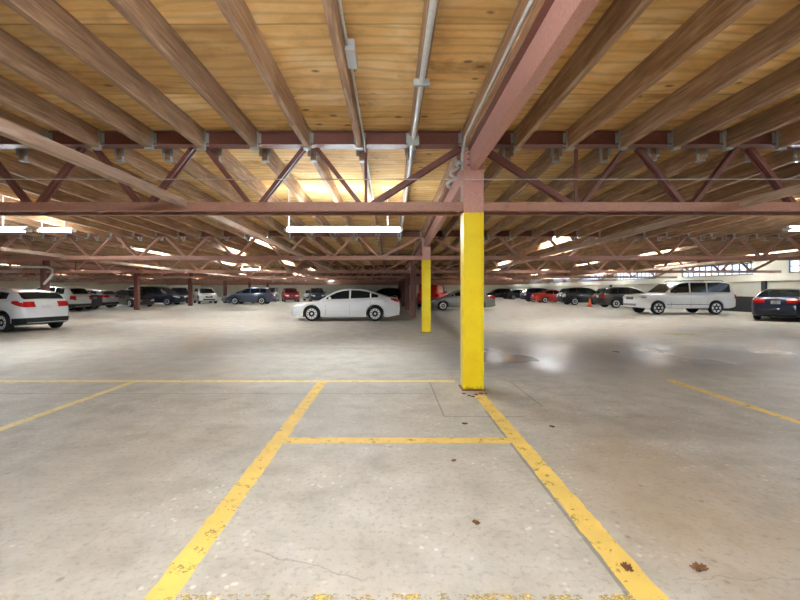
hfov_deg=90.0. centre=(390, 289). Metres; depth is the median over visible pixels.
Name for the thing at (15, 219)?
joist
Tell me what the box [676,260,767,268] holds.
joist
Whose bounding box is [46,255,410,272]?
roof truss
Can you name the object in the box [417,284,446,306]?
van
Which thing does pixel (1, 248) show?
beam
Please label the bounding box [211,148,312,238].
joist
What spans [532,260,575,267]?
joist
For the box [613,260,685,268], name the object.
joist
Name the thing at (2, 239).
joist
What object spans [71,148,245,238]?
joist
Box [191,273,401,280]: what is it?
roof truss
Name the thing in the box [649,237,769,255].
joist
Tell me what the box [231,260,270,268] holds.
joist
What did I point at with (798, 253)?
beam
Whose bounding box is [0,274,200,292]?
wall
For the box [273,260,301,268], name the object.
joist
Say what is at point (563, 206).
roof truss
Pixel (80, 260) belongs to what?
joist
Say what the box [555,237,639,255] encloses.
joist
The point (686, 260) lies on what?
joist
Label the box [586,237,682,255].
joist
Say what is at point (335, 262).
joist
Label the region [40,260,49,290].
steel column
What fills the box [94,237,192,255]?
joist
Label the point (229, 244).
joist
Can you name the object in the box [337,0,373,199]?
conduit
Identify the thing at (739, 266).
window
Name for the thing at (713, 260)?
joist
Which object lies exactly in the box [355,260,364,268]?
joist
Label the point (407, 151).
joist
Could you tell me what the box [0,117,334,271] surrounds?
beam
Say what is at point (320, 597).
parking line
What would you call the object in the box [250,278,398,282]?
roof truss
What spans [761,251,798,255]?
joist
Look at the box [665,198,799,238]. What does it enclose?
joist
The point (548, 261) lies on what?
joist
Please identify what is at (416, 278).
roof truss
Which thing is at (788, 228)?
fluorescent light
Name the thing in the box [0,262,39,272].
roof truss
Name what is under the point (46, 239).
joist
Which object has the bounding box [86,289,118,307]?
hatchback
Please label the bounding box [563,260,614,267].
joist
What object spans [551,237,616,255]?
joist
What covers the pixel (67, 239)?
joist
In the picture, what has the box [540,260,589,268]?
joist
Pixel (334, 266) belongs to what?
roof truss
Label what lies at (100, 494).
floor
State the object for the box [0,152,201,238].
joist
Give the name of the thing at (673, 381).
parking line
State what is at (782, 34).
joist
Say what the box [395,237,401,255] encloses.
joist
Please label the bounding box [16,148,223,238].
joist
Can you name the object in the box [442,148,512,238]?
joist
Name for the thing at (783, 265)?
wall
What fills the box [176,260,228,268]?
joist
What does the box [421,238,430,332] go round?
steel column
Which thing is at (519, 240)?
joist
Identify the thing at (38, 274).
ceiling joists
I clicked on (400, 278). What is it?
steel column
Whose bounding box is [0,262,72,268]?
joist
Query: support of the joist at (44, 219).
attached to the ceiling
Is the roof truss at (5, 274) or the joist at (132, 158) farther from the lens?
the roof truss at (5, 274)
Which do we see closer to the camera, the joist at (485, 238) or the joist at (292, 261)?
the joist at (485, 238)
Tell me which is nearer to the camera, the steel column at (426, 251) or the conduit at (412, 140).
the conduit at (412, 140)
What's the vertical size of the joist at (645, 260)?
0.343 m
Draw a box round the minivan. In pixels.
[127,286,185,304]
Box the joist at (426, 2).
[406,0,439,150]
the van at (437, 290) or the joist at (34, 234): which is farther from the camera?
the van at (437, 290)
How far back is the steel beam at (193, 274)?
39.16 m
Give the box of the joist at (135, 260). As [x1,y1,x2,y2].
[135,260,197,268]
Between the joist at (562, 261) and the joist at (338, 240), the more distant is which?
the joist at (562, 261)
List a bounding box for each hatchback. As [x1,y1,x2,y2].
[0,288,68,331]
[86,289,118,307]
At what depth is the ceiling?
4.33 m
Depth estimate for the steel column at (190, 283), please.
36.22 m
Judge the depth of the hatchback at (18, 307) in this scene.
13.80 m
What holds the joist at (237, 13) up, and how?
attached to the ceiling
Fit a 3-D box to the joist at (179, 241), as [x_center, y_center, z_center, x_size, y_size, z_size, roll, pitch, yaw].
[-7.873,-1.784,17.330,0.168,0.400,7.196,0,0,0]
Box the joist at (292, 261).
[286,260,311,268]
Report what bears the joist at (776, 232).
attached to the ceiling
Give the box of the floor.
[0,297,799,599]
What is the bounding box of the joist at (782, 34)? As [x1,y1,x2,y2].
[615,3,799,150]
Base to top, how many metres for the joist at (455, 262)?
0.343 m
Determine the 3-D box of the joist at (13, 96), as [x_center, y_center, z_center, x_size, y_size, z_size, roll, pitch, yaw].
[-4.158,-2.125,1.844,0.168,0.286,7.688,0,0,0]
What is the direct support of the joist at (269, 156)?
attached to the ceiling
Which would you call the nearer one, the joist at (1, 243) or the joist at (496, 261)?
the joist at (1, 243)
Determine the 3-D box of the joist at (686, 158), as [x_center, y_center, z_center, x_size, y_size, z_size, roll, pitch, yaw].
[4.758,-1.985,9.710,0.168,0.551,7.196,0,0,0]
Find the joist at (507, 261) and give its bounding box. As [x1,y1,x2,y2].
[488,260,518,268]
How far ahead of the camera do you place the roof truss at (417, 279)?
36.17 m
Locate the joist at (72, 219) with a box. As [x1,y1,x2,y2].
[0,195,134,238]
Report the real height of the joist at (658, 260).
0.343 m
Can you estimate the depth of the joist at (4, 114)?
5.31 m
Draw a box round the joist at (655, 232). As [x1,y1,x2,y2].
[643,194,799,238]
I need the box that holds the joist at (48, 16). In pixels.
[0,0,208,150]
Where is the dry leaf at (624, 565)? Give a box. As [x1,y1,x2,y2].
[620,562,633,571]
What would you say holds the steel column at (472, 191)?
on the floor
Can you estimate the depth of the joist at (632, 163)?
7.38 m
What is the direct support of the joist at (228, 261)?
attached to the ceiling
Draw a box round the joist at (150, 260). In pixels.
[150,260,207,268]
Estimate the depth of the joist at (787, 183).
8.49 m
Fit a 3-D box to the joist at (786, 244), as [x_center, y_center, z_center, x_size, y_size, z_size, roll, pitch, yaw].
[15.160,-1.784,17.330,0.168,0.400,7.196,0,0,0]
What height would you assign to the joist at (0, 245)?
0.400 m
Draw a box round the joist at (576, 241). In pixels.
[525,237,594,255]
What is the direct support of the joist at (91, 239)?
attached to the ceiling
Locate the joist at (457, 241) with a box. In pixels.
[438,237,460,255]
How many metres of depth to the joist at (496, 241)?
15.37 m
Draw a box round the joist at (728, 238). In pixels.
[633,237,747,255]
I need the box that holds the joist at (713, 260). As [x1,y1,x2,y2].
[645,260,722,268]
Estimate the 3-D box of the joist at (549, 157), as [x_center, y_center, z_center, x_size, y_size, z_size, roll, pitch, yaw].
[2.529,-1.985,9.710,0.168,0.551,7.196,0,0,0]
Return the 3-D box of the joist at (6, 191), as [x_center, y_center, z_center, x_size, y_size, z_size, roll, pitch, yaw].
[-7.873,-1.985,9.710,0.168,0.551,7.196,0,0,0]
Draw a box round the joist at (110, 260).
[110,260,176,268]
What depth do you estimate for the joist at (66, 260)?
24.60 m
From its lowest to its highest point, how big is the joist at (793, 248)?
0.400 m
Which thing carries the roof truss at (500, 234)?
attached to the steel column at (426, 251)
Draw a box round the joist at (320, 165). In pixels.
[308,148,357,238]
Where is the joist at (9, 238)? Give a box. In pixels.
[8,237,129,255]
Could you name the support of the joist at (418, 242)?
attached to the ceiling
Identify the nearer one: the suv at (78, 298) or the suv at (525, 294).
the suv at (78, 298)
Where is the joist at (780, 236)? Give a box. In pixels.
[777,231,799,238]
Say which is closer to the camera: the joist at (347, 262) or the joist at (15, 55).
the joist at (15, 55)
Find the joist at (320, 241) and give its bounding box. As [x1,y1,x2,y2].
[312,237,341,255]
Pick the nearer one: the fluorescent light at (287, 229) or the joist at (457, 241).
the fluorescent light at (287, 229)
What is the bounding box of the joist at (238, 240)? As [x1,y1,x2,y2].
[224,237,284,255]
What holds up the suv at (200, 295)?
on the floor
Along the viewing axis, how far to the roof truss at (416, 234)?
13.32 m
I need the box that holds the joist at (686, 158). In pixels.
[531,148,707,238]
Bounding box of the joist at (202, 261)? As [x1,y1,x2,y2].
[190,260,239,268]
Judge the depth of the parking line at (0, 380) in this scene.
6.25 m
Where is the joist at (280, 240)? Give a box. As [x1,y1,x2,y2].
[267,237,312,255]
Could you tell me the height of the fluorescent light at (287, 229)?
0.933 m
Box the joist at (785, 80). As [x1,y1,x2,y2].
[667,57,799,150]
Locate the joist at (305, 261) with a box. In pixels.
[300,260,322,268]
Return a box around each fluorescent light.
[0,196,31,231]
[36,221,75,231]
[241,265,261,269]
[284,188,402,231]
[782,226,799,230]
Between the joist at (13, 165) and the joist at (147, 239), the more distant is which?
the joist at (147, 239)
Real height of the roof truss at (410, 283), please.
0.919 m
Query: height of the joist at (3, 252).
0.400 m
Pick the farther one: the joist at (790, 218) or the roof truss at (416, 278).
the roof truss at (416, 278)
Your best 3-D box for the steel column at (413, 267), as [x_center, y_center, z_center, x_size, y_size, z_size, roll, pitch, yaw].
[1.180,-0.110,21.075,0.340,3.080,0.320,0,0,0]
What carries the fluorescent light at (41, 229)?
hanging from the ceiling
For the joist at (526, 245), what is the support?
attached to the ceiling
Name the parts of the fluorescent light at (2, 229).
hanger rod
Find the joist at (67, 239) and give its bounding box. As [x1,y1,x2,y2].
[51,237,160,255]
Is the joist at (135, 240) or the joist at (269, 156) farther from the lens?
the joist at (135, 240)
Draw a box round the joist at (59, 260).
[59,260,130,267]
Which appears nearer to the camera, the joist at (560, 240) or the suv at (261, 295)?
the joist at (560, 240)
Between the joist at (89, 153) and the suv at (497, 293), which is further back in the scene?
the suv at (497, 293)
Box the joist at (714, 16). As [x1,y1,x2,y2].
[563,0,761,150]
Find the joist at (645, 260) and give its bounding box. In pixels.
[594,260,657,267]
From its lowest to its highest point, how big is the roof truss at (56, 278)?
0.921 m
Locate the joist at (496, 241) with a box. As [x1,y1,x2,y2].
[484,237,509,251]
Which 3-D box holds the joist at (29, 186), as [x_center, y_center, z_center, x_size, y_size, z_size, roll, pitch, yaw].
[-7.130,-1.985,9.710,0.168,0.551,7.196,0,0,0]
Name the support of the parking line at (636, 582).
on the floor
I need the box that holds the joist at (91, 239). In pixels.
[73,237,176,255]
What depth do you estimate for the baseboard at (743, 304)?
26.31 m
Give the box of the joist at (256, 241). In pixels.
[246,237,295,255]
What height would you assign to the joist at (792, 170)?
0.551 m
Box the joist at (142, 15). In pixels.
[107,0,260,150]
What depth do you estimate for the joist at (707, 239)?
15.55 m
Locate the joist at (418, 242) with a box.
[409,238,421,255]
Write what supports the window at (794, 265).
in the wall at (783, 265)
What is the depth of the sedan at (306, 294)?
55.15 m
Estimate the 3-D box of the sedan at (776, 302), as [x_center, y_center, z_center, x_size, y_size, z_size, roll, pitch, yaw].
[19.270,0.672,19.540,5.028,1.515,2.130,0,0,-38]
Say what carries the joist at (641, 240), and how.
attached to the ceiling
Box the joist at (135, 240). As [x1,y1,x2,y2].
[116,237,207,255]
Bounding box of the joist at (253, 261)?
[245,260,280,268]
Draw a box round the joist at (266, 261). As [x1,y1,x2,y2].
[259,260,291,268]
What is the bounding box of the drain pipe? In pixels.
[11,266,53,284]
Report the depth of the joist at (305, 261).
24.16 m
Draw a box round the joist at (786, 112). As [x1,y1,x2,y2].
[720,94,799,150]
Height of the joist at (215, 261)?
0.343 m
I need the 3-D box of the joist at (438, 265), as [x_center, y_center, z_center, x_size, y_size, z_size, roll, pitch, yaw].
[3.272,-1.694,24.950,0.078,0.343,7.196,0,0,0]
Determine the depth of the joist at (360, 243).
16.18 m
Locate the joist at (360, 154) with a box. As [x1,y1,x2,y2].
[357,148,379,238]
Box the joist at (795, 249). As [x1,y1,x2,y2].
[743,249,797,255]
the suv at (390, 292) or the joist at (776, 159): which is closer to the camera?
the joist at (776, 159)
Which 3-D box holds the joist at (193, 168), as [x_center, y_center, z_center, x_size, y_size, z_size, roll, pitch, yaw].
[-3.415,-1.985,9.710,0.168,0.551,7.196,0,0,0]
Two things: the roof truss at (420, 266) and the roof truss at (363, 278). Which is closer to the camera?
the roof truss at (420, 266)
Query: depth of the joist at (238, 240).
16.30 m
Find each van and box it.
[264,287,278,301]
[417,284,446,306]
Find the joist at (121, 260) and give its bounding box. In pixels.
[121,260,187,268]
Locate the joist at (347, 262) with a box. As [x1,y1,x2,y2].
[343,260,353,268]
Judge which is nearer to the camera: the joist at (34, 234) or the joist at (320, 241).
the joist at (34, 234)
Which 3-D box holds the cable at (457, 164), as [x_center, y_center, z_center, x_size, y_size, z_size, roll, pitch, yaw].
[0.887,-1.592,5.552,0.243,0.396,0.097,0,0,0]
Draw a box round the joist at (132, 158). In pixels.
[113,148,268,236]
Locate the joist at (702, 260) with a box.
[634,260,712,268]
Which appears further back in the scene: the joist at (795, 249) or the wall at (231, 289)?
the wall at (231, 289)
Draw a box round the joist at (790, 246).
[713,244,799,255]
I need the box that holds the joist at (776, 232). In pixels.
[755,229,794,238]
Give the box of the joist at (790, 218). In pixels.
[710,216,799,238]
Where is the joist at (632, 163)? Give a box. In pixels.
[509,148,658,238]
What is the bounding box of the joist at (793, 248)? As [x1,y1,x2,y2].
[727,247,795,255]
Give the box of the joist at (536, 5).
[458,0,544,150]
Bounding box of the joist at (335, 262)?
[327,260,343,268]
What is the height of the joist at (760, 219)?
0.551 m
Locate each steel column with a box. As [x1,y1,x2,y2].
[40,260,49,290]
[134,268,139,309]
[188,273,192,305]
[223,278,226,302]
[400,278,401,302]
[402,273,404,305]
[405,269,409,309]
[411,260,415,316]
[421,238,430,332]
[458,150,485,390]
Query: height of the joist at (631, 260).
0.343 m
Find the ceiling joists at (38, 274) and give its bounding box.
[2,273,595,278]
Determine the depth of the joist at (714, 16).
3.65 m
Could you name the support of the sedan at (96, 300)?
on the floor
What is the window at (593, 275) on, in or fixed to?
in the wall at (783, 265)
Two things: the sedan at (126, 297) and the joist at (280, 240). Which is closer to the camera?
the joist at (280, 240)
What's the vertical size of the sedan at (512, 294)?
1.515 m
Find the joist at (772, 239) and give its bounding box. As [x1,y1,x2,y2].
[665,237,788,255]
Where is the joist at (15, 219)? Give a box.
[0,216,89,238]
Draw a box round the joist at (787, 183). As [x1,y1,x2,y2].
[622,176,799,238]
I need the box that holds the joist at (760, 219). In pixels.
[688,216,788,238]
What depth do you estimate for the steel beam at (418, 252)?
16.36 m
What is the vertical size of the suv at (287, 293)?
1.695 m
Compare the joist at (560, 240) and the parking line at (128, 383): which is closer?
the parking line at (128, 383)
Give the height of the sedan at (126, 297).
1.475 m
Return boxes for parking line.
[0,380,454,381]
[0,382,134,430]
[143,382,325,599]
[181,593,635,599]
[283,437,511,443]
[475,395,668,599]
[667,380,799,423]
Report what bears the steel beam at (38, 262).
attached to the steel column at (43, 275)
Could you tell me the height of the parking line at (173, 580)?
0.001 m
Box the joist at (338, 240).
[333,237,355,255]
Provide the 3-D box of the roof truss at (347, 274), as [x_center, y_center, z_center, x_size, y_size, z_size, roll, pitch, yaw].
[-8.520,-1.305,44.000,19.136,0.921,0.470,0,0,0]
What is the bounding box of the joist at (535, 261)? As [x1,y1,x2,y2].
[509,260,544,268]
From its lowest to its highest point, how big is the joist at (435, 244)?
0.400 m
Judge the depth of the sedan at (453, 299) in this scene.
28.06 m
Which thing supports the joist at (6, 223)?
attached to the ceiling
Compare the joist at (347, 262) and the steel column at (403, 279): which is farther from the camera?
the steel column at (403, 279)
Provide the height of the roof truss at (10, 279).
0.922 m
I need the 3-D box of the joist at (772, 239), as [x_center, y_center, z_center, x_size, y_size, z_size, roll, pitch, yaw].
[13.674,-1.784,17.330,0.168,0.400,7.196,0,0,0]
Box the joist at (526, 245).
[495,237,553,255]
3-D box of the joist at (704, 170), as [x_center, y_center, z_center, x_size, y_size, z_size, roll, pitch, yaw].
[5.501,-1.985,9.710,0.168,0.551,7.196,0,0,0]
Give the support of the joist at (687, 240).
attached to the ceiling
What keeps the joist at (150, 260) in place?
attached to the ceiling
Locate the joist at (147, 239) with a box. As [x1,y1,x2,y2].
[138,237,223,255]
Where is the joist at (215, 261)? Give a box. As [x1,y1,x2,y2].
[204,260,249,267]
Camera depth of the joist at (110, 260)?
24.67 m
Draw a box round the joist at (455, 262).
[447,260,460,268]
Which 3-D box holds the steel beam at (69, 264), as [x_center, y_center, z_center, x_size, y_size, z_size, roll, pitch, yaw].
[-18.250,-1.425,24.950,0.170,0.385,7.220,0,0,0]
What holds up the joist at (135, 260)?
attached to the ceiling
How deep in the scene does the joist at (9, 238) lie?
16.02 m
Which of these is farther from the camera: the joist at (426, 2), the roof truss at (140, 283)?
the roof truss at (140, 283)
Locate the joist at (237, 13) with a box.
[214,0,313,150]
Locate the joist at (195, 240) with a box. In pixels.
[181,237,254,255]
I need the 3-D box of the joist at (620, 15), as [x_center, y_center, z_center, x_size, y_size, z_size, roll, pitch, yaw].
[1.786,-2.125,1.844,0.168,0.286,7.688,0,0,0]
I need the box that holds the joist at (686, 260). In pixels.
[625,260,698,267]
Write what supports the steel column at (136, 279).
on the floor
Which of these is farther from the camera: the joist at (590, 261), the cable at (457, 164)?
the joist at (590, 261)
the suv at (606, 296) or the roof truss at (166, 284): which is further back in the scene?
the roof truss at (166, 284)
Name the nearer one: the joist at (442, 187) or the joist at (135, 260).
the joist at (442, 187)
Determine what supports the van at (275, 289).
on the floor
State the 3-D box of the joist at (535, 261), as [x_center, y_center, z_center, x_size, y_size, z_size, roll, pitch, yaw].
[8.473,-1.694,24.950,0.078,0.343,7.196,0,0,0]
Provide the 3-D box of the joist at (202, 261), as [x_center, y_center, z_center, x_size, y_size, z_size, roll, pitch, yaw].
[-10.845,-1.694,24.950,0.078,0.343,7.196,0,0,0]
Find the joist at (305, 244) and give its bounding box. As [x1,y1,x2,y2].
[290,237,326,255]
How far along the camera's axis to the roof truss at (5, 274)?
28.55 m
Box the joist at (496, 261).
[484,260,506,266]
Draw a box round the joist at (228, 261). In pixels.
[220,260,259,267]
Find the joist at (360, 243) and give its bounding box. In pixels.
[355,237,369,255]
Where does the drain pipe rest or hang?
attached to the steel column at (43, 275)
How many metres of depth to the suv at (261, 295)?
39.73 m
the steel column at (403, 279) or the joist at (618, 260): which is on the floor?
the steel column at (403, 279)
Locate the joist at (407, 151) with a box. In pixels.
[397,148,415,237]
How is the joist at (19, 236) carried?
attached to the ceiling
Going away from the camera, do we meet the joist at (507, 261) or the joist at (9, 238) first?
the joist at (9, 238)
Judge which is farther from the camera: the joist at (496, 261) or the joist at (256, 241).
the joist at (496, 261)
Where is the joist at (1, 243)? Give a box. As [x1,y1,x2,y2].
[0,242,98,255]
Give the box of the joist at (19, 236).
[0,232,22,238]
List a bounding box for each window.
[580,275,602,281]
[617,273,655,279]
[682,262,752,276]
[789,260,799,272]
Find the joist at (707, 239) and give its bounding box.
[622,237,726,255]
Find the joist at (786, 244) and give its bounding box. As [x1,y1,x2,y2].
[696,242,799,255]
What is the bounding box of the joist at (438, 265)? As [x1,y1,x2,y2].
[436,260,451,267]
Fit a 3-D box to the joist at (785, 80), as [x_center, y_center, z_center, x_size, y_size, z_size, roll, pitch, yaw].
[4.015,-2.125,1.844,0.168,0.286,7.688,0,0,0]
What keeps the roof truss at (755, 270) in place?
attached to the steel column at (413, 267)
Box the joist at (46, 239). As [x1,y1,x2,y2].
[29,237,145,255]
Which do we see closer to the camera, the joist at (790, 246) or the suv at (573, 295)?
the joist at (790, 246)
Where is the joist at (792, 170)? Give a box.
[598,162,799,237]
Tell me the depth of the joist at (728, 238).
16.04 m
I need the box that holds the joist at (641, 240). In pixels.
[573,237,661,255]
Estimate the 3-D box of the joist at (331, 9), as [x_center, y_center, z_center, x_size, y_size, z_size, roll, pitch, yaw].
[-0.443,-2.125,1.844,0.168,0.286,7.688,0,0,0]
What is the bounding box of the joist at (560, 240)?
[509,237,574,255]
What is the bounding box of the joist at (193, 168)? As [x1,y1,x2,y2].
[162,148,290,238]
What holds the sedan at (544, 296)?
on the floor
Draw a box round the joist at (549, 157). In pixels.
[484,148,561,223]
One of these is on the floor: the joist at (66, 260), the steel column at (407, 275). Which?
the steel column at (407, 275)
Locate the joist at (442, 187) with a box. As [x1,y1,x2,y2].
[420,153,460,238]
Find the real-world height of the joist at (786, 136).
0.286 m
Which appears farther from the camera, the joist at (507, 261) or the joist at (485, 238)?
the joist at (507, 261)
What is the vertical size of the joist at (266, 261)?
0.343 m
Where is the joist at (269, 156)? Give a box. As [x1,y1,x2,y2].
[259,148,335,238]
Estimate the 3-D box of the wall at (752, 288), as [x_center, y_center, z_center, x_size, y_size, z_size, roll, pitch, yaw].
[23.300,-0.060,34.500,0.200,0.980,89.000,0,0,0]
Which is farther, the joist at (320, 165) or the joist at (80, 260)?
the joist at (80, 260)
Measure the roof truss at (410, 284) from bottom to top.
0.918 m
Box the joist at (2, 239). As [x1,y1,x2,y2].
[0,237,113,255]
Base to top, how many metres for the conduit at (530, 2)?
0.368 m
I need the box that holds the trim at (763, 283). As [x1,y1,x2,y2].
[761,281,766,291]
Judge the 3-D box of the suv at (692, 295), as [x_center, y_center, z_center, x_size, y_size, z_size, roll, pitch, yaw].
[17.399,0.424,24.300,5.830,2.012,2.279,0,0,0]
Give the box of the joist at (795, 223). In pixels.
[732,220,799,238]
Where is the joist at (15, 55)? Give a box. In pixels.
[0,28,156,150]
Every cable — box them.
[0,179,799,179]
[446,162,462,189]
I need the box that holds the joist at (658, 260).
[603,260,671,268]
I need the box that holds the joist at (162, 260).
[162,260,218,268]
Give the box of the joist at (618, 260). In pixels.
[572,260,630,268]
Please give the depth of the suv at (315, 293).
47.93 m
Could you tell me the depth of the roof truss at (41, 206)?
5.71 m
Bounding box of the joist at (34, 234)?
[0,225,44,238]
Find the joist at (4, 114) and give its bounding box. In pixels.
[0,108,51,139]
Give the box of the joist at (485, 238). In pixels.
[452,237,487,255]
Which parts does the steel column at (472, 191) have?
plate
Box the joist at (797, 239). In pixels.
[680,237,799,255]
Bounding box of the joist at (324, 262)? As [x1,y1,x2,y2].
[316,260,332,267]
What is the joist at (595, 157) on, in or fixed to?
attached to the ceiling
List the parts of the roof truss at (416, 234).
web post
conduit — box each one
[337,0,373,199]
[399,0,436,239]
[461,0,533,170]
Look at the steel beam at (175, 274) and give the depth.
33.43 m
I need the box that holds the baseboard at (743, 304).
[699,296,753,311]
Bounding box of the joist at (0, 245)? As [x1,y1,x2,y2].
[0,245,82,255]
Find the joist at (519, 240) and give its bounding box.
[484,237,531,255]
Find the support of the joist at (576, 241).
attached to the ceiling
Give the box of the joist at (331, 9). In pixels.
[322,0,365,150]
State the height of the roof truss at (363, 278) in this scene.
0.919 m
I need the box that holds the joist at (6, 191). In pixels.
[0,184,156,238]
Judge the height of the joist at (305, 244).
0.400 m
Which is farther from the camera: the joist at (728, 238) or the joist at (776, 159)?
the joist at (728, 238)
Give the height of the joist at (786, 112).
0.286 m
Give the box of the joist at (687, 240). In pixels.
[602,237,704,255]
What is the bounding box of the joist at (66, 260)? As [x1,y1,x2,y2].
[66,260,145,268]
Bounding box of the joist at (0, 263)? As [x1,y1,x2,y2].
[0,263,62,268]
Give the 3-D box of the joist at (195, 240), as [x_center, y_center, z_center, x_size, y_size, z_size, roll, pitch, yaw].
[-7.130,-1.784,17.330,0.168,0.400,7.196,0,0,0]
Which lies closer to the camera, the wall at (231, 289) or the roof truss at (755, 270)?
the roof truss at (755, 270)
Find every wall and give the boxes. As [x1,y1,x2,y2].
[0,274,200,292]
[201,284,507,296]
[507,260,799,286]
[508,280,799,296]
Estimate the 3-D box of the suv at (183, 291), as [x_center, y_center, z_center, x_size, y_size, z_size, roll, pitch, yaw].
[-22.600,0.583,42.700,2.130,1.695,4.628,0,0,-30]
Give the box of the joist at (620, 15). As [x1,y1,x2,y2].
[511,0,653,150]
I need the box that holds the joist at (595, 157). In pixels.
[487,148,610,238]
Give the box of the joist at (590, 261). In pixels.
[551,260,602,268]
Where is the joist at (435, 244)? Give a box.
[431,237,443,252]
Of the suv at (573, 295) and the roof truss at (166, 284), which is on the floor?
the suv at (573, 295)
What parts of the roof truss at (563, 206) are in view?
web post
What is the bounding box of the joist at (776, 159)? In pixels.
[576,148,799,238]
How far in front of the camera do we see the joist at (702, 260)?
24.57 m
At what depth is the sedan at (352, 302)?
18.30 m
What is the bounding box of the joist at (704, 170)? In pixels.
[554,148,756,238]
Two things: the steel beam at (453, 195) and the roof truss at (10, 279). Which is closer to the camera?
the steel beam at (453, 195)
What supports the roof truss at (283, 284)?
attached to the ceiling
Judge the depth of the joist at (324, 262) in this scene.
25.16 m
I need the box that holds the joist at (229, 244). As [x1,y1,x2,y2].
[203,237,270,255]
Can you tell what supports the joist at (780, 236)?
attached to the ceiling
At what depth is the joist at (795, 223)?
12.18 m
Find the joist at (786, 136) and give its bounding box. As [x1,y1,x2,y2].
[772,120,799,150]
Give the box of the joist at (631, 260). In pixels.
[582,260,644,268]
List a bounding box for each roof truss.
[0,131,462,215]
[0,231,421,259]
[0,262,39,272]
[0,268,133,277]
[0,273,187,280]
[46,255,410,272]
[50,278,222,281]
[99,278,247,282]
[138,265,404,277]
[140,283,266,283]
[166,284,280,284]
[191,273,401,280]
[226,274,399,281]
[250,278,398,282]
[269,278,397,283]
[283,284,396,284]
[410,265,676,277]
[410,273,616,280]
[410,274,577,281]
[410,278,549,282]
[410,283,528,283]
[410,284,513,284]
[416,255,780,272]
[431,231,799,259]
[484,131,799,215]
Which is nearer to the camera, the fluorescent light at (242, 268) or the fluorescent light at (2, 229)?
the fluorescent light at (2, 229)
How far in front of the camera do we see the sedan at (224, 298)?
43.39 m
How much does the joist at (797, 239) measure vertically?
0.400 m
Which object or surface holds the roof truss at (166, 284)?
attached to the wall at (114, 287)
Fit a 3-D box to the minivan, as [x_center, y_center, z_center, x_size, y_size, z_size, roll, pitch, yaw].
[-22.700,0.542,38.600,5.128,1.775,2.232,0,0,0]
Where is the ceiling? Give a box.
[0,0,799,273]
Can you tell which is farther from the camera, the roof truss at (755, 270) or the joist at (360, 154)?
the roof truss at (755, 270)
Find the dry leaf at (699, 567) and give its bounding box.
[689,561,708,571]
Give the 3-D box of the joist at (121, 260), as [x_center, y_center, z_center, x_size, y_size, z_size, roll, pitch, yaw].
[-14.560,-1.694,24.950,0.078,0.343,7.196,0,0,0]
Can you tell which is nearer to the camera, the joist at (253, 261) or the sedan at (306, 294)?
the joist at (253, 261)
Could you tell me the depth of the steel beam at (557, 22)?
3.25 m
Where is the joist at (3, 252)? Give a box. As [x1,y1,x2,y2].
[2,252,35,255]
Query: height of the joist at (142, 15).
0.286 m
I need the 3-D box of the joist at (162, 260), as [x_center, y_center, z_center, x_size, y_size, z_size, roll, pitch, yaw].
[-12.331,-1.694,24.950,0.078,0.343,7.196,0,0,0]
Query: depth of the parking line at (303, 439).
3.80 m
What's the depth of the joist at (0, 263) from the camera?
25.42 m
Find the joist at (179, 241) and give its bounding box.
[160,237,235,255]
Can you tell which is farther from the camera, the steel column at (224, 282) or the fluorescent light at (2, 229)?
the steel column at (224, 282)
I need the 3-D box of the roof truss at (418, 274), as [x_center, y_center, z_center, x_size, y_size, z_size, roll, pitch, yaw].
[10.880,-1.305,44.000,19.136,0.921,0.470,0,0,0]
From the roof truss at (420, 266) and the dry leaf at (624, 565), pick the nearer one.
the dry leaf at (624, 565)
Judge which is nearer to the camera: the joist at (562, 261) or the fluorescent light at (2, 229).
the fluorescent light at (2, 229)
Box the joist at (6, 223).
[0,219,67,238]
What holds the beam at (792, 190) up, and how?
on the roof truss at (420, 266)
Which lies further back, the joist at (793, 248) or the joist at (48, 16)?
the joist at (793, 248)
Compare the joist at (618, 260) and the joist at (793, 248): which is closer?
the joist at (793, 248)
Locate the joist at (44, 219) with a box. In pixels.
[17,216,111,238]
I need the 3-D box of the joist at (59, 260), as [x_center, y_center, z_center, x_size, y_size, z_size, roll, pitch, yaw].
[-18.275,-1.694,24.950,0.078,0.343,7.196,0,0,0]
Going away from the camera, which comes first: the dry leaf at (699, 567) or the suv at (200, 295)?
the dry leaf at (699, 567)
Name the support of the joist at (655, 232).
attached to the ceiling
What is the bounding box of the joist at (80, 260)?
[80,260,154,268]
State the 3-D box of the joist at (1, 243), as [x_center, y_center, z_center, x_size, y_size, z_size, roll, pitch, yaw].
[-14.560,-1.784,17.330,0.168,0.400,7.196,0,0,0]
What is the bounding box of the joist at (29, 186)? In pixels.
[0,173,178,238]
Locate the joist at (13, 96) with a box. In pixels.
[0,75,104,150]
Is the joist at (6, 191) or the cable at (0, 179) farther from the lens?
the joist at (6, 191)
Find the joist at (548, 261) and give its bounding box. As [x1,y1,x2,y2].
[520,260,561,268]
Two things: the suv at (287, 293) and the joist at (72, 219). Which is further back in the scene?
the suv at (287, 293)
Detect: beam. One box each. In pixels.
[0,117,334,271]
[0,247,291,281]
[0,254,41,264]
[50,260,136,269]
[141,269,188,275]
[193,274,222,278]
[412,241,421,264]
[423,165,460,246]
[460,184,799,276]
[467,0,599,169]
[508,252,799,281]
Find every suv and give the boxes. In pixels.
[34,286,91,310]
[171,288,187,303]
[193,288,216,303]
[227,287,276,303]
[281,288,299,301]
[308,288,325,300]
[376,288,399,299]
[484,288,511,298]
[520,288,556,301]
[557,287,595,304]
[592,287,643,307]
[623,280,736,313]
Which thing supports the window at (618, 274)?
in the wall at (783, 265)
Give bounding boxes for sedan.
[69,292,102,309]
[113,289,153,306]
[221,290,258,302]
[292,288,399,320]
[303,290,309,299]
[431,290,494,309]
[503,289,522,298]
[530,290,558,302]
[752,288,799,319]
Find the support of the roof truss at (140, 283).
attached to the steel column

